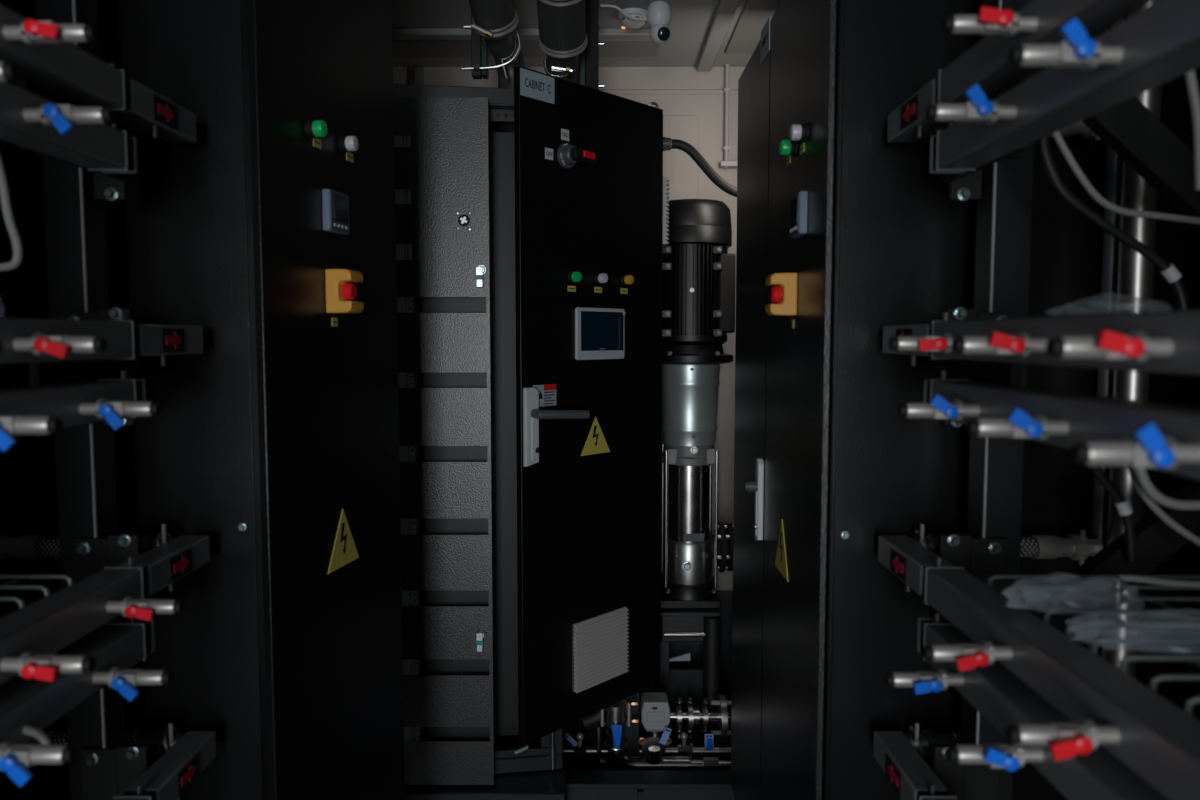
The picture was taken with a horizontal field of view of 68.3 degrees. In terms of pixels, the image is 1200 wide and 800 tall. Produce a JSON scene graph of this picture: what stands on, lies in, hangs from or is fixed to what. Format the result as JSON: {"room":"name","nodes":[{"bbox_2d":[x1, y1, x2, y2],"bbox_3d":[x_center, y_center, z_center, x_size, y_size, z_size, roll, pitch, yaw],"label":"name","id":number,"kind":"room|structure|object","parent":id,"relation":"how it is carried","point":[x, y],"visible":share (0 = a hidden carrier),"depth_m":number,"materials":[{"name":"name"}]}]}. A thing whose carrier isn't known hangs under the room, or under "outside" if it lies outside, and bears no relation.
{"room":"equipment room","nodes":[
{"label":"equipment room","id":0,"kind":"room"},
{"bbox_2d":[393,67,744,589],"bbox_3d":[-0.095,-0.065,3.730,2.450,2.700,0.050,0,4,0],"label":"wall","id":1,"kind":"structure","parent":0,"point":[709,109],"depth_m":3.63,"materials":[{"name":"beige paint"}]},
{"bbox_2d":[414,67,423,84],"bbox_3d":[-0.736,-0.858,3.638,0.037,0.995,0.020,0,4,0],"label":"trim","id":2,"kind":"structure","parent":1,"relation":"attached to","point":[418,71],"depth_m":3.60,"materials":[{"name":"grey"}]},
{"bbox_2d":[600,90,737,93],"bbox_3d":[-0.095,-1.258,3.616,2.350,0.018,0.008,0,4,0],"label":"trim","id":3,"kind":"structure","parent":1,"relation":"attached to","point":[607,91],"depth_m":3.61,"materials":[{"name":"beige paint"}]},
{"bbox_2d":[663,115,698,199],"bbox_3d":[0.296,-0.987,3.636,0.220,0.360,0.006,0,4,0],"label":"wall panel","id":4,"kind":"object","parent":1,"relation":"attached to","point":[681,170],"depth_m":3.63,"materials":[{"name":"beige paint"}]},
{"bbox_2d":[639,590,732,696],"bbox_3d":[-0.300,1.025,3.732,1.940,0.426,0.100,0,4,0],"label":"baseboard","id":5,"kind":"structure","parent":1,"relation":"attached to","point":[676,648],"depth_m":3.68,"materials":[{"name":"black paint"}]},
{"bbox_2d":[696,0,739,70],"bbox_3d":[0.420,-1.311,3.105,0.060,0.025,0.980,0,4,0],"label":"trim","id":6,"kind":"structure","parent":1,"relation":"attached to","point":[725,11],"depth_m":3.14,"materials":[{"name":"white metal"}]},
{"bbox_2d":[719,64,736,167],"bbox_3d":[0.563,-1.160,3.602,0.145,0.426,0.050,0,4,0],"label":"conduit","id":7,"kind":"object","parent":1,"relation":"attached to","point":[723,164],"visible":0.66,"depth_m":3.59,"materials":[{"name":"grey plastic"}]},
{"bbox_2d":[392,0,751,66],"bbox_3d":[-0.095,-1.143,0.219,2.350,0.050,6.800,0,4,0],"label":"ceiling","id":8,"kind":"structure","parent":0,"point":[691,20],"depth_m":3.12,"materials":[{"name":"white paint"}]},
{"bbox_2d":[471,12,488,78],"bbox_3d":[-0.401,-1.195,2.948,0.053,0.235,0.050,0,4,0],"label":"bracket","id":9,"kind":"object","parent":8,"relation":"attached to","point":[479,51],"visible":0.71,"depth_m":2.94,"materials":[{"name":"grey metal"}]},
{"bbox_2d":[462,0,524,88],"bbox_3d":[-0.344,-1.239,2.544,0.184,0.582,0.709,0,4,3],"label":"hose","id":10,"kind":"object","parent":8,"relation":"hanging from","point":[495,21],"visible":0.96,"depth_m":2.69,"materials":[{"name":"black rubber"},{"name":"stainless steel"}]},
{"bbox_2d":[392,28,650,39],"bbox_3d":[-0.522,-1.317,3.185,1.495,0.025,0.060,0,4,0],"label":"trim","id":11,"kind":"structure","parent":8,"relation":"attached to","point":[398,33],"depth_m":3.16,"materials":[{"name":"grey metal"}]},
{"bbox_2d":[393,40,659,56],"bbox_3d":[-0.522,-1.332,3.339,1.495,0.017,0.190,0,4,0],"label":"trim","id":12,"kind":"structure","parent":8,"relation":"attached to","point":[401,48],"depth_m":3.33,"materials":[{"name":"grey"}]},
{"bbox_2d":[537,0,587,83],"bbox_3d":[-0.114,-1.212,2.526,0.155,0.544,0.676,0,4,0],"label":"hose","id":13,"kind":"object","parent":8,"relation":"hanging from","point":[562,37],"visible":0.91,"depth_m":2.64,"materials":[{"name":"grey rubber"}]},
{"bbox_2d":[579,0,603,89],"bbox_3d":[-0.028,-1.137,2.874,0.082,0.340,0.045,0,4,0],"label":"post","id":14,"kind":"object","parent":8,"relation":"hanging from","point":[589,58],"visible":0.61,"depth_m":2.86,"materials":[{"name":"black metal"}]},
{"bbox_2d":[618,8,646,28],"bbox_3d":[0.113,-1.295,3.016,0.100,0.044,0.100,0,4,0],"label":"smoke detector","id":15,"kind":"object","parent":8,"relation":"attached to","point":[628,23],"visible":0.85,"depth_m":2.99,"materials":[{"name":"white plastic"}]},
{"bbox_2d":[600,1,671,44],"bbox_3d":[0.119,-1.246,2.935,0.237,0.132,0.091,0,4,0],"label":"security camera","id":16,"kind":"object","parent":8,"relation":"attached to","point":[659,14],"visible":1,"depth_m":2.91,"materials":[{"name":"white plastic"}]},
{"bbox_2d":[725,0,776,53],"bbox_3d":[0.575,-1.308,2.965,0.190,0.012,0.900,0,4,0],"label":"trim","id":17,"kind":"structure","parent":8,"relation":"attached to","point":[746,35],"depth_m":3.11,"materials":[{"name":"grey"}]},
{"bbox_2d":[582,709,606,734],"bbox_3d":[0.005,1.079,3.110,0.139,0.157,0.124,0,4,0],"label":"pipe","id":18,"kind":"object","parent":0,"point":[592,721],"visible":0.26,"depth_m":3.08,"materials":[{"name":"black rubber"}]},
{"bbox_2d":[0,0,1199,799],"bbox_3d":[-0.095,0.096,1.465,2.350,2.600,0.041,0,4,0],"label":"wall","id":19,"kind":"structure","parent":0,"point":[904,252],"depth_m":1.44,"materials":[{"name":"black metal"}]},
{"bbox_2d":[542,697,731,770],"bbox_3d":[-0.095,1.500,0.407,2.350,0.050,6.800,0,4,0],"label":"floor","id":20,"kind":"structure","parent":0,"point":[570,763],"depth_m":3.30,"materials":[{"name":"metal"}]},
{"bbox_2d":[16,0,149,799],"bbox_3d":[-0.740,0.114,1.221,0.135,2.600,0.300,0,4,0],"label":"upright","id":21,"kind":"object","parent":20,"relation":"on","point":[104,766],"visible":0.56,"depth_m":1.31,"materials":[{"name":"black paint"}]},
{"bbox_2d":[0,575,72,608],"bbox_3d":[-0.862,0.253,0.883,0.373,0.021,0.525,0,4,0],"label":"wire shelf","id":22,"kind":"object","parent":21,"relation":"on","point":[7,585],"visible":0.79,"depth_m":1.09,"materials":[{"name":"silver metal"}]},
{"bbox_2d":[0,61,137,173],"bbox_3d":[-0.602,-0.276,0.387,0.142,0.065,1.612,0,4,0],"label":"coolant manifold","id":23,"kind":"object","parent":21,"relation":"attached to","point":[80,136],"visible":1,"depth_m":0.99,"materials":[{"name":"grey paint"}]},
{"bbox_2d":[0,155,21,270],"bbox_3d":[-0.682,-0.221,1.007,0.043,0.148,0.009,0,4,0],"label":"cable","id":24,"kind":"object","parent":23,"relation":"hanging from","point":[4,192],"visible":1,"depth_m":1.01,"materials":[{"name":"grey plastic"}]},
{"bbox_2d":[0,371,161,451],"bbox_3d":[-0.602,0.049,0.410,0.142,0.065,1.612,0,4,0],"label":"coolant manifold","id":25,"kind":"object","parent":21,"relation":"attached to","point":[52,408],"visible":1,"depth_m":1.04,"materials":[{"name":"grey paint"}]},
{"bbox_2d":[0,617,172,786],"bbox_3d":[-0.602,0.381,0.434,0.142,0.064,1.612,0,4,0],"label":"coolant manifold","id":26,"kind":"object","parent":21,"relation":"attached to","point":[117,647],"visible":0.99,"depth_m":1.03,"materials":[{"name":"grey paint"}]},
{"bbox_2d":[0,725,50,770],"bbox_3d":[-0.632,0.377,0.959,0.072,0.053,0.008,0,4,0],"label":"cable","id":27,"kind":"object","parent":26,"relation":"hanging from","point":[40,735],"visible":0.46,"depth_m":0.95,"materials":[{"name":"grey plastic"}]},
{"bbox_2d":[0,4,196,141],"bbox_3d":[-0.602,-0.356,0.473,0.142,0.074,1.795,0,4,0],"label":"coolant manifold","id":28,"kind":"object","parent":21,"relation":"attached to","point":[44,53],"visible":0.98,"depth_m":1.06,"materials":[{"name":"grey paint"}]},
{"bbox_2d":[126,124,158,138],"bbox_3d":[-0.838,-0.431,1.361,0.331,0.066,0.050,0,4,0],"label":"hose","id":29,"kind":"object","parent":28,"relation":"attached to","point":[137,133],"visible":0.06,"depth_m":1.35,"materials":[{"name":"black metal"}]},
{"bbox_2d":[0,313,202,365],"bbox_3d":[-0.602,-0.031,0.497,0.142,0.074,1.795,0,4,0],"label":"coolant manifold","id":30,"kind":"object","parent":21,"relation":"attached to","point":[22,340],"visible":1,"depth_m":1.06,"materials":[{"name":"grey paint"}]},
{"bbox_2d":[0,535,209,684],"bbox_3d":[-0.602,0.302,0.520,0.142,0.074,1.795,0,4,0],"label":"coolant manifold","id":31,"kind":"object","parent":21,"relation":"attached to","point":[31,635],"visible":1,"depth_m":1.08,"materials":[{"name":"grey paint"}]},
{"bbox_2d":[0,524,173,559],"bbox_3d":[-0.838,0.227,1.408,0.331,0.066,0.050,0,4,0],"label":"hose","id":32,"kind":"object","parent":31,"relation":"attached to","point":[21,546],"visible":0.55,"depth_m":1.39,"materials":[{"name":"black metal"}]},
{"bbox_2d":[113,731,215,799],"bbox_3d":[-0.646,0.623,0.543,0.052,0.074,1.795,0,4,0],"label":"coolant manifold","id":33,"kind":"object","parent":21,"relation":"attached to","point":[182,763],"visible":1,"depth_m":1.32,"materials":[{"name":"grey paint"}]},
{"bbox_2d":[24,723,183,755],"bbox_3d":[-0.838,0.548,1.431,0.331,0.066,0.050,0,4,0],"label":"hose","id":34,"kind":"object","parent":33,"relation":"attached to","point":[159,741],"visible":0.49,"depth_m":1.42,"materials":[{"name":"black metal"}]},
{"bbox_2d":[247,0,404,799],"bbox_3d":[-0.857,0.112,1.954,0.806,2.100,0.957,0,4,0],"label":"tall cabinet","id":35,"kind":"object","parent":20,"relation":"on","point":[321,95],"visible":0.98,"depth_m":1.67,"materials":[{"name":"black metal"}]},
{"bbox_2d":[305,120,327,138],"bbox_3d":[-0.509,-0.487,1.591,0.034,0.032,0.034,0,4,0],"label":"light","id":36,"kind":"object","parent":35,"relation":"attached to","point":[314,129],"depth_m":1.58,"materials":[{"name":"green plastic"}]},
{"bbox_2d":[338,135,358,152],"bbox_3d":[-0.486,-0.496,1.715,0.034,0.032,0.034,0,4,0],"label":"light","id":37,"kind":"object","parent":35,"relation":"attached to","point":[346,143],"depth_m":1.70,"materials":[{"name":"grey plastic"}]},
{"bbox_2d":[405,771,734,799],"bbox_3d":[-0.140,1.216,2.643,1.520,0.200,0.220,0,4,0],"label":"base skid","id":38,"kind":"object","parent":20,"relation":"on","point":[529,785],"visible":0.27,"depth_m":2.66,"materials":[{"name":"black paint"}]},
{"bbox_2d":[393,84,562,784],"bbox_3d":[-0.374,0.109,2.657,0.499,1.995,0.386,-1,4,-8],"label":"tall cabinet","id":39,"kind":"object","parent":38,"relation":"on","point":[454,145],"visible":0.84,"depth_m":2.51,"materials":[{"name":"grey metal"}]},
{"bbox_2d":[458,214,469,225],"bbox_3d":[-0.375,-0.495,2.439,0.033,0.033,0.003,0,4,0],"label":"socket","id":40,"kind":"object","parent":39,"relation":"attached to","point":[463,219],"depth_m":2.44,"materials":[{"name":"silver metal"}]},
{"bbox_2d":[514,66,671,755],"bbox_3d":[-0.095,0.163,2.797,0.670,2.278,0.702,0,4,0],"label":"tall cabinet","id":41,"kind":"object","parent":20,"relation":"on","point":[591,188],"visible":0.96,"depth_m":2.65,"materials":[{"name":"black metal"}]},
{"bbox_2d":[567,271,581,282],"bbox_3d":[-0.073,-0.358,2.574,0.042,0.033,0.042,0,4,0],"label":"light","id":42,"kind":"object","parent":41,"relation":"attached to","point":[572,276],"depth_m":2.57,"materials":[{"name":"green plastic"}]},
{"bbox_2d":[557,143,597,168],"bbox_3d":[-0.063,-0.701,2.540,0.118,0.072,0.086,0,4,0],"label":"switch","id":43,"kind":"object","parent":41,"relation":"attached to","point":[569,155],"depth_m":2.52,"materials":[{"name":"black plastic"}]},
{"bbox_2d":[572,606,628,692],"bbox_3d":[0.004,0.769,2.740,0.177,0.209,0.191,0,4,0],"label":"vent grille","id":44,"kind":"object","parent":41,"relation":"attached to","point":[600,636],"depth_m":2.73,"materials":[{"name":"grey plastic"}]},
{"bbox_2d":[594,273,607,283],"bbox_3d":[0.004,-0.365,2.658,0.042,0.033,0.042,0,4,0],"label":"light","id":45,"kind":"object","parent":41,"relation":"attached to","point":[599,278],"depth_m":2.65,"materials":[{"name":"grey plastic"}]},
{"bbox_2d":[620,275,633,284],"bbox_3d":[0.084,-0.373,2.746,0.042,0.033,0.042,0,4,0],"label":"light","id":46,"kind":"object","parent":41,"relation":"attached to","point":[624,279],"depth_m":2.74,"materials":[{"name":"orange plastic"}]},
{"bbox_2d":[662,177,669,247],"bbox_3d":[0.218,-0.632,2.995,0.024,0.220,0.135,0,4,0],"label":"vent","id":47,"kind":"object","parent":41,"relation":"attached to","point":[666,188],"depth_m":2.93,"materials":[{"name":"grey plastic"}]},
{"bbox_2d":[671,139,736,196],"bbox_3d":[0.378,-0.774,2.983,0.279,0.206,0.031,0,4,0],"label":"power cable","id":48,"kind":"object","parent":41,"relation":"attached to","point":[684,146],"visible":0.88,"depth_m":2.97,"materials":[{"name":"black rubber"}]},
{"bbox_2d":[563,726,730,770],"bbox_3d":[0.166,1.208,3.084,0.591,0.160,0.056,0,4,0],"label":"pipe","id":49,"kind":"object","parent":20,"relation":"on","point":[580,750],"visible":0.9,"depth_m":3.08,"materials":[{"name":"silver metal"}]},
{"bbox_2d":[564,733,577,746],"bbox_3d":[-0.099,1.160,3.020,0.049,0.049,0.003,0,4,0],"label":"tag","id":50,"kind":"object","parent":49,"relation":"attached to","point":[567,736],"visible":1,"depth_m":3.02,"materials":[{"name":"blue plastic"}]},
{"bbox_2d":[604,728,730,770],"bbox_3d":[0.242,1.181,2.995,0.456,0.173,0.080,0,4,0],"label":"pipe","id":51,"kind":"object","parent":20,"relation":"on","point":[620,758],"visible":0.81,"depth_m":2.97,"materials":[{"name":"silver metal"}]},
{"bbox_2d":[601,699,638,764],"bbox_3d":[0.062,1.118,2.979,0.106,0.224,0.105,-4,6,-43],"label":"valve","id":52,"kind":"object","parent":51,"relation":"attached to","point":[615,720],"visible":0.92,"depth_m":2.96,"materials":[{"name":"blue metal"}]},
{"bbox_2d":[638,692,671,762],"bbox_3d":[0.183,1.103,2.984,0.112,0.208,0.094,0,4,0],"label":"valve","id":53,"kind":"object","parent":51,"relation":"attached to","point":[655,709],"visible":0.88,"depth_m":2.95,"materials":[{"name":"grey plastic"}]},
{"bbox_2d":[659,727,671,744],"bbox_3d":[0.216,1.107,2.916,0.042,0.062,0.003,0,4,0],"label":"tag","id":54,"kind":"object","parent":53,"relation":"attached to","point":[667,731],"visible":1,"depth_m":2.92,"materials":[{"name":"blue plastic"}]},
{"bbox_2d":[705,734,712,749],"bbox_3d":[0.372,1.166,3.018,0.030,0.054,0.007,0,4,0],"label":"tag","id":55,"kind":"object","parent":51,"relation":"attached to","point":[708,737],"visible":1,"depth_m":3.02,"materials":[{"name":"blue plastic"}]},
{"bbox_2d":[656,609,720,739],"bbox_3d":[0.329,1.016,3.385,0.235,0.494,0.292,0,4,0],"label":"stand","id":56,"kind":"object","parent":20,"relation":"on","point":[704,625],"visible":0.56,"depth_m":3.26,"materials":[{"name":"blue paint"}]},
{"bbox_2d":[661,199,735,608],"bbox_3d":[0.346,0.019,3.330,0.341,1.494,0.322,0,4,0],"label":"pump","id":57,"kind":"object","parent":56,"relation":"on","point":[699,272],"visible":0.88,"depth_m":3.23,"materials":[{"name":"black paint"}]},
{"bbox_2d":[670,694,730,738],"bbox_3d":[0.346,1.126,3.148,0.236,0.149,0.149,0,4,0],"label":"pipe","id":58,"kind":"object","parent":56,"relation":"attached to","point":[693,716],"visible":0.94,"depth_m":3.13,"materials":[{"name":"silver metal"}]},
{"bbox_2d":[693,708,699,724],"bbox_3d":[0.340,1.126,3.148,0.025,0.060,0.060,0,4,0],"label":"coupling","id":59,"kind":"object","parent":58,"relation":"attached to","point":[696,713],"depth_m":3.12,"materials":[{"name":"silver metal"}]},
{"bbox_2d":[731,0,837,799],"bbox_3d":[0.699,0.084,1.994,0.742,2.550,1.014,0,4,0],"label":"tall cabinet","id":60,"kind":"object","parent":20,"relation":"on","point":[786,156],"visible":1,"depth_m":1.80,"materials":[{"name":"black metal"}]},
{"bbox_2d":[780,140,797,155],"bbox_3d":[0.364,-0.489,1.716,0.031,0.032,0.032,0,4,0],"label":"light","id":61,"kind":"object","parent":60,"relation":"attached to","point":[787,147],"depth_m":1.70,"materials":[{"name":"green plastic"}]},
{"bbox_2d":[790,123,808,141],"bbox_3d":[0.364,-0.491,1.625,0.031,0.032,0.032,0,4,0],"label":"light","id":62,"kind":"object","parent":60,"relation":"attached to","point":[798,132],"depth_m":1.61,"materials":[{"name":"grey plastic"}]},
{"bbox_2d":[929,0,1036,799],"bbox_3d":[0.560,0.114,1.221,0.135,2.600,0.300,0,4,0],"label":"upright","id":63,"kind":"object","parent":20,"relation":"on","point":[1002,187],"visible":0.49,"depth_m":1.31,"materials":[{"name":"black paint"}]},
{"bbox_2d":[874,731,956,799],"bbox_3d":[0.468,0.623,0.543,0.052,0.074,1.795,0,4,0],"label":"coolant manifold","id":64,"kind":"object","parent":63,"relation":"attached to","point":[912,778],"visible":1,"depth_m":1.32,"materials":[{"name":"grey paint"}]},
{"bbox_2d":[905,723,960,757],"bbox_3d":[0.643,0.548,1.431,0.300,0.066,0.050,0,4,0],"label":"hose","id":65,"kind":"object","parent":64,"relation":"attached to","point":[923,742],"visible":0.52,"depth_m":1.42,"materials":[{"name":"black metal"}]},
{"bbox_2d":[887,0,1152,141],"bbox_3d":[0.422,-0.356,0.473,0.142,0.074,1.795,0,4,0],"label":"coolant manifold","id":66,"kind":"object","parent":63,"relation":"attached to","point":[985,64],"visible":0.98,"depth_m":0.97,"materials":[{"name":"grey paint"}]},
{"bbox_2d":[929,120,1100,140],"bbox_3d":[0.643,-0.431,1.361,0.300,0.066,0.050,0,4,0],"label":"hose","id":67,"kind":"object","parent":66,"relation":"attached to","point":[1079,128],"visible":0.16,"depth_m":1.35,"materials":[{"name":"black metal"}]},
{"bbox_2d":[885,613,1167,799],"bbox_3d":[0.422,0.380,0.434,0.142,0.062,1.612,0,4,0],"label":"coolant manifold","id":68,"kind":"object","parent":63,"relation":"attached to","point":[1003,699],"visible":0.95,"depth_m":0.92,"materials":[{"name":"grey paint"}]},
{"bbox_2d":[878,535,1199,799],"bbox_3d":[0.422,0.302,0.520,0.142,0.074,1.795,0,4,0],"label":"coolant manifold","id":69,"kind":"object","parent":63,"relation":"attached to","point":[1159,741],"visible":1,"depth_m":0.84,"materials":[{"name":"grey paint"}]},
{"bbox_2d":[912,524,1102,564],"bbox_3d":[0.643,0.227,1.408,0.300,0.066,0.050,0,4,0],"label":"hose","id":70,"kind":"object","parent":69,"relation":"attached to","point":[1079,547],"visible":0.57,"depth_m":1.39,"materials":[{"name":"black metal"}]},
{"bbox_2d":[883,309,1199,374],"bbox_3d":[0.422,-0.031,0.497,0.142,0.074,1.795,0,4,0],"label":"coolant manifold","id":71,"kind":"object","parent":63,"relation":"attached to","point":[1156,341],"visible":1,"depth_m":0.81,"materials":[{"name":"grey paint"}]},
{"bbox_2d":[897,371,1199,480],"bbox_3d":[0.422,0.048,0.410,0.142,0.062,1.612,0,4,0],"label":"coolant manifold","id":72,"kind":"object","parent":63,"relation":"attached to","point":[1096,430],"visible":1,"depth_m":0.82,"materials":[{"name":"grey paint"}]},
{"bbox_2d":[1089,466,1136,560],"bbox_3d":[0.663,0.136,1.153,0.078,0.149,0.017,0,4,0],"label":"cable","id":73,"kind":"object","parent":72,"relation":"hanging from","point":[1122,504],"visible":0.84,"depth_m":1.15,"materials":[{"name":"black rubber"}]},
{"bbox_2d":[1127,467,1199,545],"bbox_3d":[0.665,0.114,1.031,0.113,0.136,0.008,0,4,0],"label":"cable","id":74,"kind":"object","parent":72,"relation":"hanging from","point":[1153,506],"visible":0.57,"depth_m":1.03,"materials":[{"name":"grey plastic"}]},
{"bbox_2d":[1134,467,1199,509],"bbox_3d":[0.642,0.084,0.988,0.092,0.079,0.011,0,4,0],"label":"hose","id":75,"kind":"object","parent":72,"relation":"hanging from","point":[1146,484],"visible":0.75,"depth_m":0.99,"materials":[{"name":"grey plastic"}]},
{"bbox_2d":[926,0,1199,173],"bbox_3d":[0.422,-0.277,0.387,0.142,0.062,1.612,0,4,0],"label":"coolant manifold","id":76,"kind":"object","parent":63,"relation":"attached to","point":[1083,77],"visible":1,"depth_m":0.80,"materials":[{"name":"grey paint"}]},
{"bbox_2d":[987,575,1199,714],"bbox_3d":[0.683,0.253,0.883,0.373,0.021,0.525,0,4,0],"label":"wire shelf","id":77,"kind":"object","parent":63,"relation":"on","point":[1179,656],"visible":0.79,"depth_m":0.99,"materials":[{"name":"silver metal"}]},
{"bbox_2d":[1107,578,1126,603],"bbox_3d":[0.595,0.219,1.018,0.020,0.026,0.020,0,4,0],"label":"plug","id":78,"kind":"object","parent":77,"relation":"on","point":[1117,587],"visible":1,"depth_m":1.01,"materials":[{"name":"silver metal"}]},
{"bbox_2d":[1116,575,1199,587],"bbox_3d":[0.664,0.213,1.038,0.114,0.016,0.008,0,4,0],"label":"cable","id":79,"kind":"object","parent":77,"relation":"on","point":[1127,578],"visible":0.94,"depth_m":1.03,"materials":[{"name":"grey plastic"}]},
{"bbox_2d":[1038,135,1188,309],"bbox_3d":[0.655,-0.216,1.127,0.202,0.253,0.017,0,4,0],"label":"cable","id":80,"kind":"object","parent":63,"relation":"attached to","point":[1168,271],"visible":0.87,"depth_m":1.12,"materials":[{"name":"black rubber"}]},
{"bbox_2d":[1074,483,1199,604],"bbox_3d":[0.738,0.193,1.192,0.183,0.160,0.030,0,4,0],"label":"diagonal brace","id":81,"kind":"object","parent":63,"relation":"attached to","point":[1156,541],"visible":0.66,"depth_m":1.18,"materials":[{"name":"black metal"}]},
{"bbox_2d":[1083,97,1199,216],"bbox_3d":[0.736,-0.328,1.175,0.180,0.167,0.030,0,4,0],"label":"diagonal brace","id":82,"kind":"object","parent":63,"relation":"attached to","point":[1129,128],"visible":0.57,"depth_m":1.16,"materials":[{"name":"black metal"}]},
{"bbox_2d":[1052,131,1199,223],"bbox_3d":[0.694,-0.291,1.152,0.221,0.130,0.009,0,4,0],"label":"cable","id":83,"kind":"object","parent":82,"relation":"hanging from","point":[1064,149],"visible":0.96,"depth_m":1.15,"materials":[{"name":"grey plastic"}]},
{"bbox_2d":[1184,70,1199,190],"bbox_3d":[0.644,-0.301,0.961,0.032,0.145,0.010,0,4,0],"label":"cable","id":84,"kind":"object","parent":63,"relation":"attached to","point":[1190,77],"visible":0.73,"depth_m":0.96,"materials":[{"name":"grey plastic"}]},
{"bbox_2d":[1087,15,1128,657],"bbox_3d":[0.807,0.099,1.421,0.030,2.560,0.030,0,4,0],"label":"riser pipe","id":85,"kind":"object","parent":20,"relation":"on","point":[1113,184],"visible":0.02,"depth_m":1.40,"materials":[{"name":"grey metal"}]},
{"bbox_2d":[1102,0,1161,679],"bbox_3d":[0.817,0.103,1.371,0.059,2.560,0.059,0,4,0],"label":"riser pipe","id":86,"kind":"object","parent":20,"relation":"on","point":[1135,272],"visible":0.21,"depth_m":1.34,"materials":[{"name":"silver metal"}]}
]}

